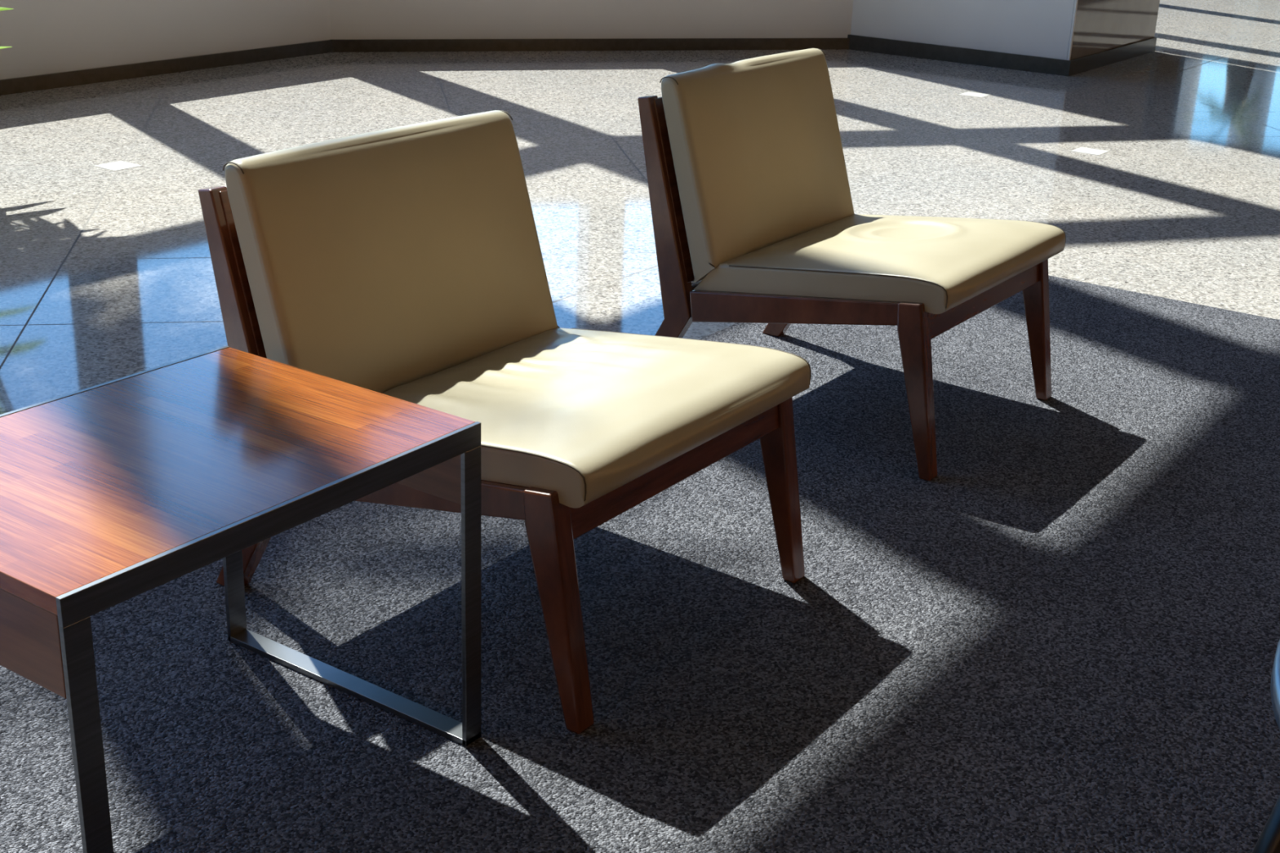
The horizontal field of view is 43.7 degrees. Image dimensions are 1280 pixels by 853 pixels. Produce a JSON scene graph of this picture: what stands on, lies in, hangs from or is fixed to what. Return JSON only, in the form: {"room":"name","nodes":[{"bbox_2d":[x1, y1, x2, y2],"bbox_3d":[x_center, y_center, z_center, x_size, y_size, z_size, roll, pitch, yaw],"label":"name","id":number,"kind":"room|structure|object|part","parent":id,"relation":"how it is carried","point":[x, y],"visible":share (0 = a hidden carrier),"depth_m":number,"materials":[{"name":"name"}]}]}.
{"room":"lobby","nodes":[
{"label":"lobby","id":0,"kind":"room"},
{"bbox_2d":[0,0,330,79],"bbox_3d":[-4.698,-1.050,4.645,0.220,0.845,10.350,16,25,32],"label":"wall","id":1,"kind":"structure","parent":0,"point":[45,37],"depth_m":7.64,"materials":[{"name":"white paint"}]},
{"bbox_2d":[0,39,332,95],"bbox_3d":[-4.627,-0.654,4.708,0.014,0.066,10.310,16,25,32],"label":"baseboard","id":2,"kind":"structure","parent":1,"relation":"attached to","point":[68,78],"depth_m":7.76,"materials":[{"name":"stone"}]},
{"bbox_2d":[329,0,853,39],"bbox_3d":[-0.241,-2.580,9.062,3.081,0.845,0.220,-4,22,-16],"label":"wall","id":3,"kind":"structure","parent":0,"point":[348,19],"depth_m":9.04,"materials":[{"name":"white paint"}]},
{"bbox_2d":[329,37,849,52],"bbox_3d":[-0.214,-2.176,9.099,3.066,0.066,0.014,-4,22,-16],"label":"baseboard","id":4,"kind":"structure","parent":3,"relation":"attached to","point":[766,43],"depth_m":9.05,"materials":[{"name":"stone"}]},
{"bbox_2d":[0,0,1279,414],"bbox_3d":[3.619,-0.735,5.990,12.120,0.120,22.200,16,25,32],"label":"floor","id":5,"kind":"structure","parent":0,"point":[106,275],"depth_m":6.27,"materials":[{"name":"stone"}]},
{"bbox_2d":[0,7,13,48],"bbox_3d":[-2.402,-1.427,5.029,0.914,1.435,1.099,9,22,18],"label":"potted plant","id":6,"kind":"object","parent":5,"relation":"on","point":[1,8],"visible":1,"depth_m":5.36,"materials":[{"name":"green plant"}]},
{"bbox_2d":[93,160,142,170],"bbox_3d":[-1.911,-0.955,5.847,0.124,0.002,0.124,16,25,32],"label":"trim","id":7,"kind":"structure","parent":5,"relation":"on","point":[119,165],"depth_m":5.84,"materials":[{"name":"white stone"}]},
{"bbox_2d":[0,275,1279,852],"bbox_3d":[0.980,1.133,0.696,5.600,0.009,7.575,16,25,32],"label":"carpet","id":8,"kind":"structure","parent":5,"relation":"on","point":[1064,637],"depth_m":2.59,"materials":[{"name":"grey carpet"}]},
{"bbox_2d":[0,345,481,852],"bbox_3d":[-0.620,0.256,2.118,0.503,0.491,0.665,16,25,32],"label":"side table","id":9,"kind":"object","parent":8,"relation":"on","point":[113,492],"visible":1,"depth_m":2.00,"materials":[{"name":"red wood"}]},
{"bbox_3d":[-0.799,0.184,1.806,0.482,0.100,0.015,16,25,32],"label":"panel","id":10,"kind":"part","parent":9,"relation":"part of","materials":[{"name":"brown wood"}]},
{"bbox_3d":[-0.598,0.416,1.750,0.008,0.457,0.034,16,25,32],"label":"leg","id":11,"kind":"part","parent":9,"relation":"part of","materials":[{"name":"metal"}]},
{"bbox_3d":[-0.814,-0.015,2.166,0.008,0.034,0.665,16,25,32],"label":"rail","id":12,"kind":"part","parent":9,"relation":"part of","materials":[{"name":"metal"}]},
{"bbox_3d":[-0.642,0.127,2.497,0.008,0.457,0.034,16,25,32],"label":"leg","id":13,"kind":"part","parent":9,"relation":"part of","materials":[{"name":"metal"}]},
{"bbox_3d":[-0.408,0.101,1.905,0.008,0.034,0.665,16,25,32],"label":"rail","id":14,"kind":"part","parent":9,"relation":"part of","materials":[{"name":"metal"}]},
{"bbox_3d":[-0.428,0.006,2.305,0.482,0.100,0.015,16,25,32],"label":"panel","id":15,"kind":"part","parent":9,"relation":"part of","materials":[{"name":"brown wood"}]},
{"bbox_3d":[-0.236,0.243,2.236,0.008,0.457,0.034,16,25,32],"label":"leg","id":16,"kind":"part","parent":9,"relation":"part of","materials":[{"name":"metal"}]},
{"bbox_2d":[198,110,811,733],"bbox_3d":[-0.205,-0.080,2.674,0.786,0.750,0.673,16,25,32],"label":"lounge chair","id":17,"kind":"object","parent":8,"relation":"on","point":[406,263],"visible":0.86,"depth_m":2.58,"materials":[{"name":"beige leather"}]},
{"bbox_3d":[-0.637,-0.038,2.597,0.179,0.696,0.034,16,25,32],"label":"leg","id":18,"kind":"part","parent":17,"relation":"part of","materials":[{"name":"brown wood"}]},
{"bbox_3d":[-0.442,-0.260,2.786,0.124,0.395,0.642,16,25,32],"label":"panel","id":19,"kind":"part","parent":17,"relation":"part of","materials":[{"name":"brown wood"}]},
{"bbox_2d":[225,110,559,393],"bbox_3d":[-0.399,-0.279,2.743,0.168,0.441,0.652,16,25,32],"label":"cushion","id":20,"kind":"object","parent":17,"relation":"on","point":[385,260],"depth_m":2.65,"materials":[{"name":"beige leather"}]},
{"bbox_3d":[-0.347,0.097,2.427,0.544,0.146,0.028,16,25,32],"label":"rail","id":21,"kind":"part","parent":17,"relation":"part of","materials":[{"name":"brown wood"}]},
{"bbox_3d":[-0.117,0.264,2.321,0.111,0.368,0.040,16,25,32],"label":"leg","id":22,"kind":"part","parent":17,"relation":"part of","materials":[{"name":"brown wood"}]},
{"bbox_2d":[381,328,809,508],"bbox_3d":[-0.134,-0.043,2.635,0.605,0.136,0.640,16,25,32],"label":"seat cushion","id":23,"kind":"object","parent":17,"relation":"on","point":[576,418],"depth_m":2.52,"materials":[{"name":"beige leather"}]},
{"bbox_3d":[0.055,0.051,2.527,0.039,0.069,0.594,16,25,32],"label":"rail","id":24,"kind":"part","parent":17,"relation":"part of","materials":[{"name":"brown wood"}]},
{"bbox_3d":[0.246,0.090,2.809,0.111,0.368,0.040,16,25,32],"label":"leg","id":25,"kind":"part","parent":17,"relation":"part of","materials":[{"name":"brown wood"}]},
{"bbox_2d":[637,48,1066,480],"bbox_3d":[0.482,-0.421,3.623,0.786,0.753,0.673,16,25,32],"label":"lounge chair","id":26,"kind":"object","parent":8,"relation":"on","point":[754,220],"visible":0.99,"depth_m":3.49,"materials":[{"name":"beige leather"}]},
{"bbox_3d":[0.049,-0.378,3.546,0.179,0.696,0.034,16,25,32],"label":"leg","id":27,"kind":"part","parent":26,"relation":"part of","materials":[{"name":"brown wood"}]},
{"bbox_3d":[0.245,-0.600,3.736,0.124,0.395,0.642,16,25,32],"label":"panel","id":28,"kind":"part","parent":26,"relation":"part of","materials":[{"name":"brown wood"}]},
{"bbox_3d":[0.284,-0.366,3.790,0.035,0.063,0.604,16,25,32],"label":"rail","id":29,"kind":"part","parent":26,"relation":"part of","materials":[{"name":"brown wood"}]},
{"bbox_2d":[661,48,855,282],"bbox_3d":[0.288,-0.620,3.693,0.168,0.445,0.652,16,25,32],"label":"cushion","id":30,"kind":"object","parent":26,"relation":"on","point":[753,160],"depth_m":3.56,"materials":[{"name":"beige leather"}]},
{"bbox_3d":[0.416,-0.553,4.039,0.179,0.696,0.034,16,25,32],"label":"leg","id":31,"kind":"part","parent":26,"relation":"part of","materials":[{"name":"brown wood"}]},
{"bbox_3d":[0.339,-0.242,3.377,0.544,0.146,0.028,16,25,32],"label":"rail","id":32,"kind":"part","parent":26,"relation":"part of","materials":[{"name":"brown wood"}]},
{"bbox_2d":[693,213,1065,314],"bbox_3d":[0.552,-0.383,3.584,0.605,0.137,0.640,16,25,32],"label":"seat cushion","id":33,"kind":"object","parent":26,"relation":"on","point":[756,264],"depth_m":3.44,"materials":[{"name":"beige leather"}]},
{"bbox_3d":[0.570,-0.076,3.271,0.111,0.368,0.040,16,25,32],"label":"leg","id":34,"kind":"part","parent":26,"relation":"part of","materials":[{"name":"brown wood"}]},
{"bbox_3d":[0.741,-0.289,3.477,0.039,0.069,0.594,16,25,32],"label":"rail","id":35,"kind":"part","parent":26,"relation":"part of","materials":[{"name":"brown wood"}]},
{"bbox_3d":[0.933,-0.250,3.759,0.111,0.368,0.040,16,25,32],"label":"leg","id":36,"kind":"part","parent":26,"relation":"part of","materials":[{"name":"brown wood"}]},
{"bbox_2d":[1251,639,1279,852],"bbox_3d":[1.042,0.537,1.531,0.916,0.510,0.916,16,25,32],"label":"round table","id":37,"kind":"object","parent":8,"relation":"on","point":[1268,842],"visible":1,"depth_m":1.57,"materials":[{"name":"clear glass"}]},
{"bbox_3d":[0.623,0.503,1.625,0.124,0.477,0.044,8,22,16],"label":"leg","id":38,"kind":"part","parent":37,"relation":"part of","materials":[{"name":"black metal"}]},
{"bbox_2d":[958,91,990,97],"bbox_3d":[1.696,-1.683,8.095,0.124,0.002,0.124,16,25,32],"label":"trim","id":39,"kind":"structure","parent":5,"relation":"on","point":[968,93],"depth_m":8.09,"materials":[{"name":"white stone"}]},
{"bbox_2d":[1071,146,1108,155],"bbox_3d":[1.911,-1.170,6.783,0.124,0.002,0.124,16,25,32],"label":"trim","id":40,"kind":"structure","parent":5,"relation":"on","point":[1082,149],"depth_m":6.78,"materials":[{"name":"white stone"}]},
{"bbox_2d":[850,0,1075,59],"bbox_3d":[1.902,-6.091,8.625,2.443,7.860,1.438,16,25,32],"label":"wall pillar","id":41,"kind":"structure","parent":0,"point":[1035,28],"depth_m":9.05,"materials":[{"name":"white paint"}]},
{"bbox_2d":[847,34,1156,75],"bbox_3d":[2.221,-2.334,9.724,1.381,0.085,1.466,16,25,32],"label":"baseboard","id":42,"kind":"structure","parent":41,"relation":"attached to","point":[864,43],"depth_m":9.17,"materials":[{"name":"stone"}]},
{"bbox_2d":[1066,0,1078,60],"bbox_3d":[2.499,-5.607,7.426,0.012,7.860,0.016,16,25,32],"label":"trim","id":43,"kind":"structure","parent":41,"relation":"attached to","point":[1075,1],"depth_m":8.74,"materials":[{"name":"silver metal"}]},
{"bbox_2d":[1070,0,1159,59],"bbox_3d":[2.913,-5.808,7.989,0.012,7.860,1.438,16,25,32],"label":"wall panel","id":44,"kind":"object","parent":41,"relation":"attached to","point":[1100,25],"depth_m":9.22,"materials":[{"name":"grey stone"}]}
]}

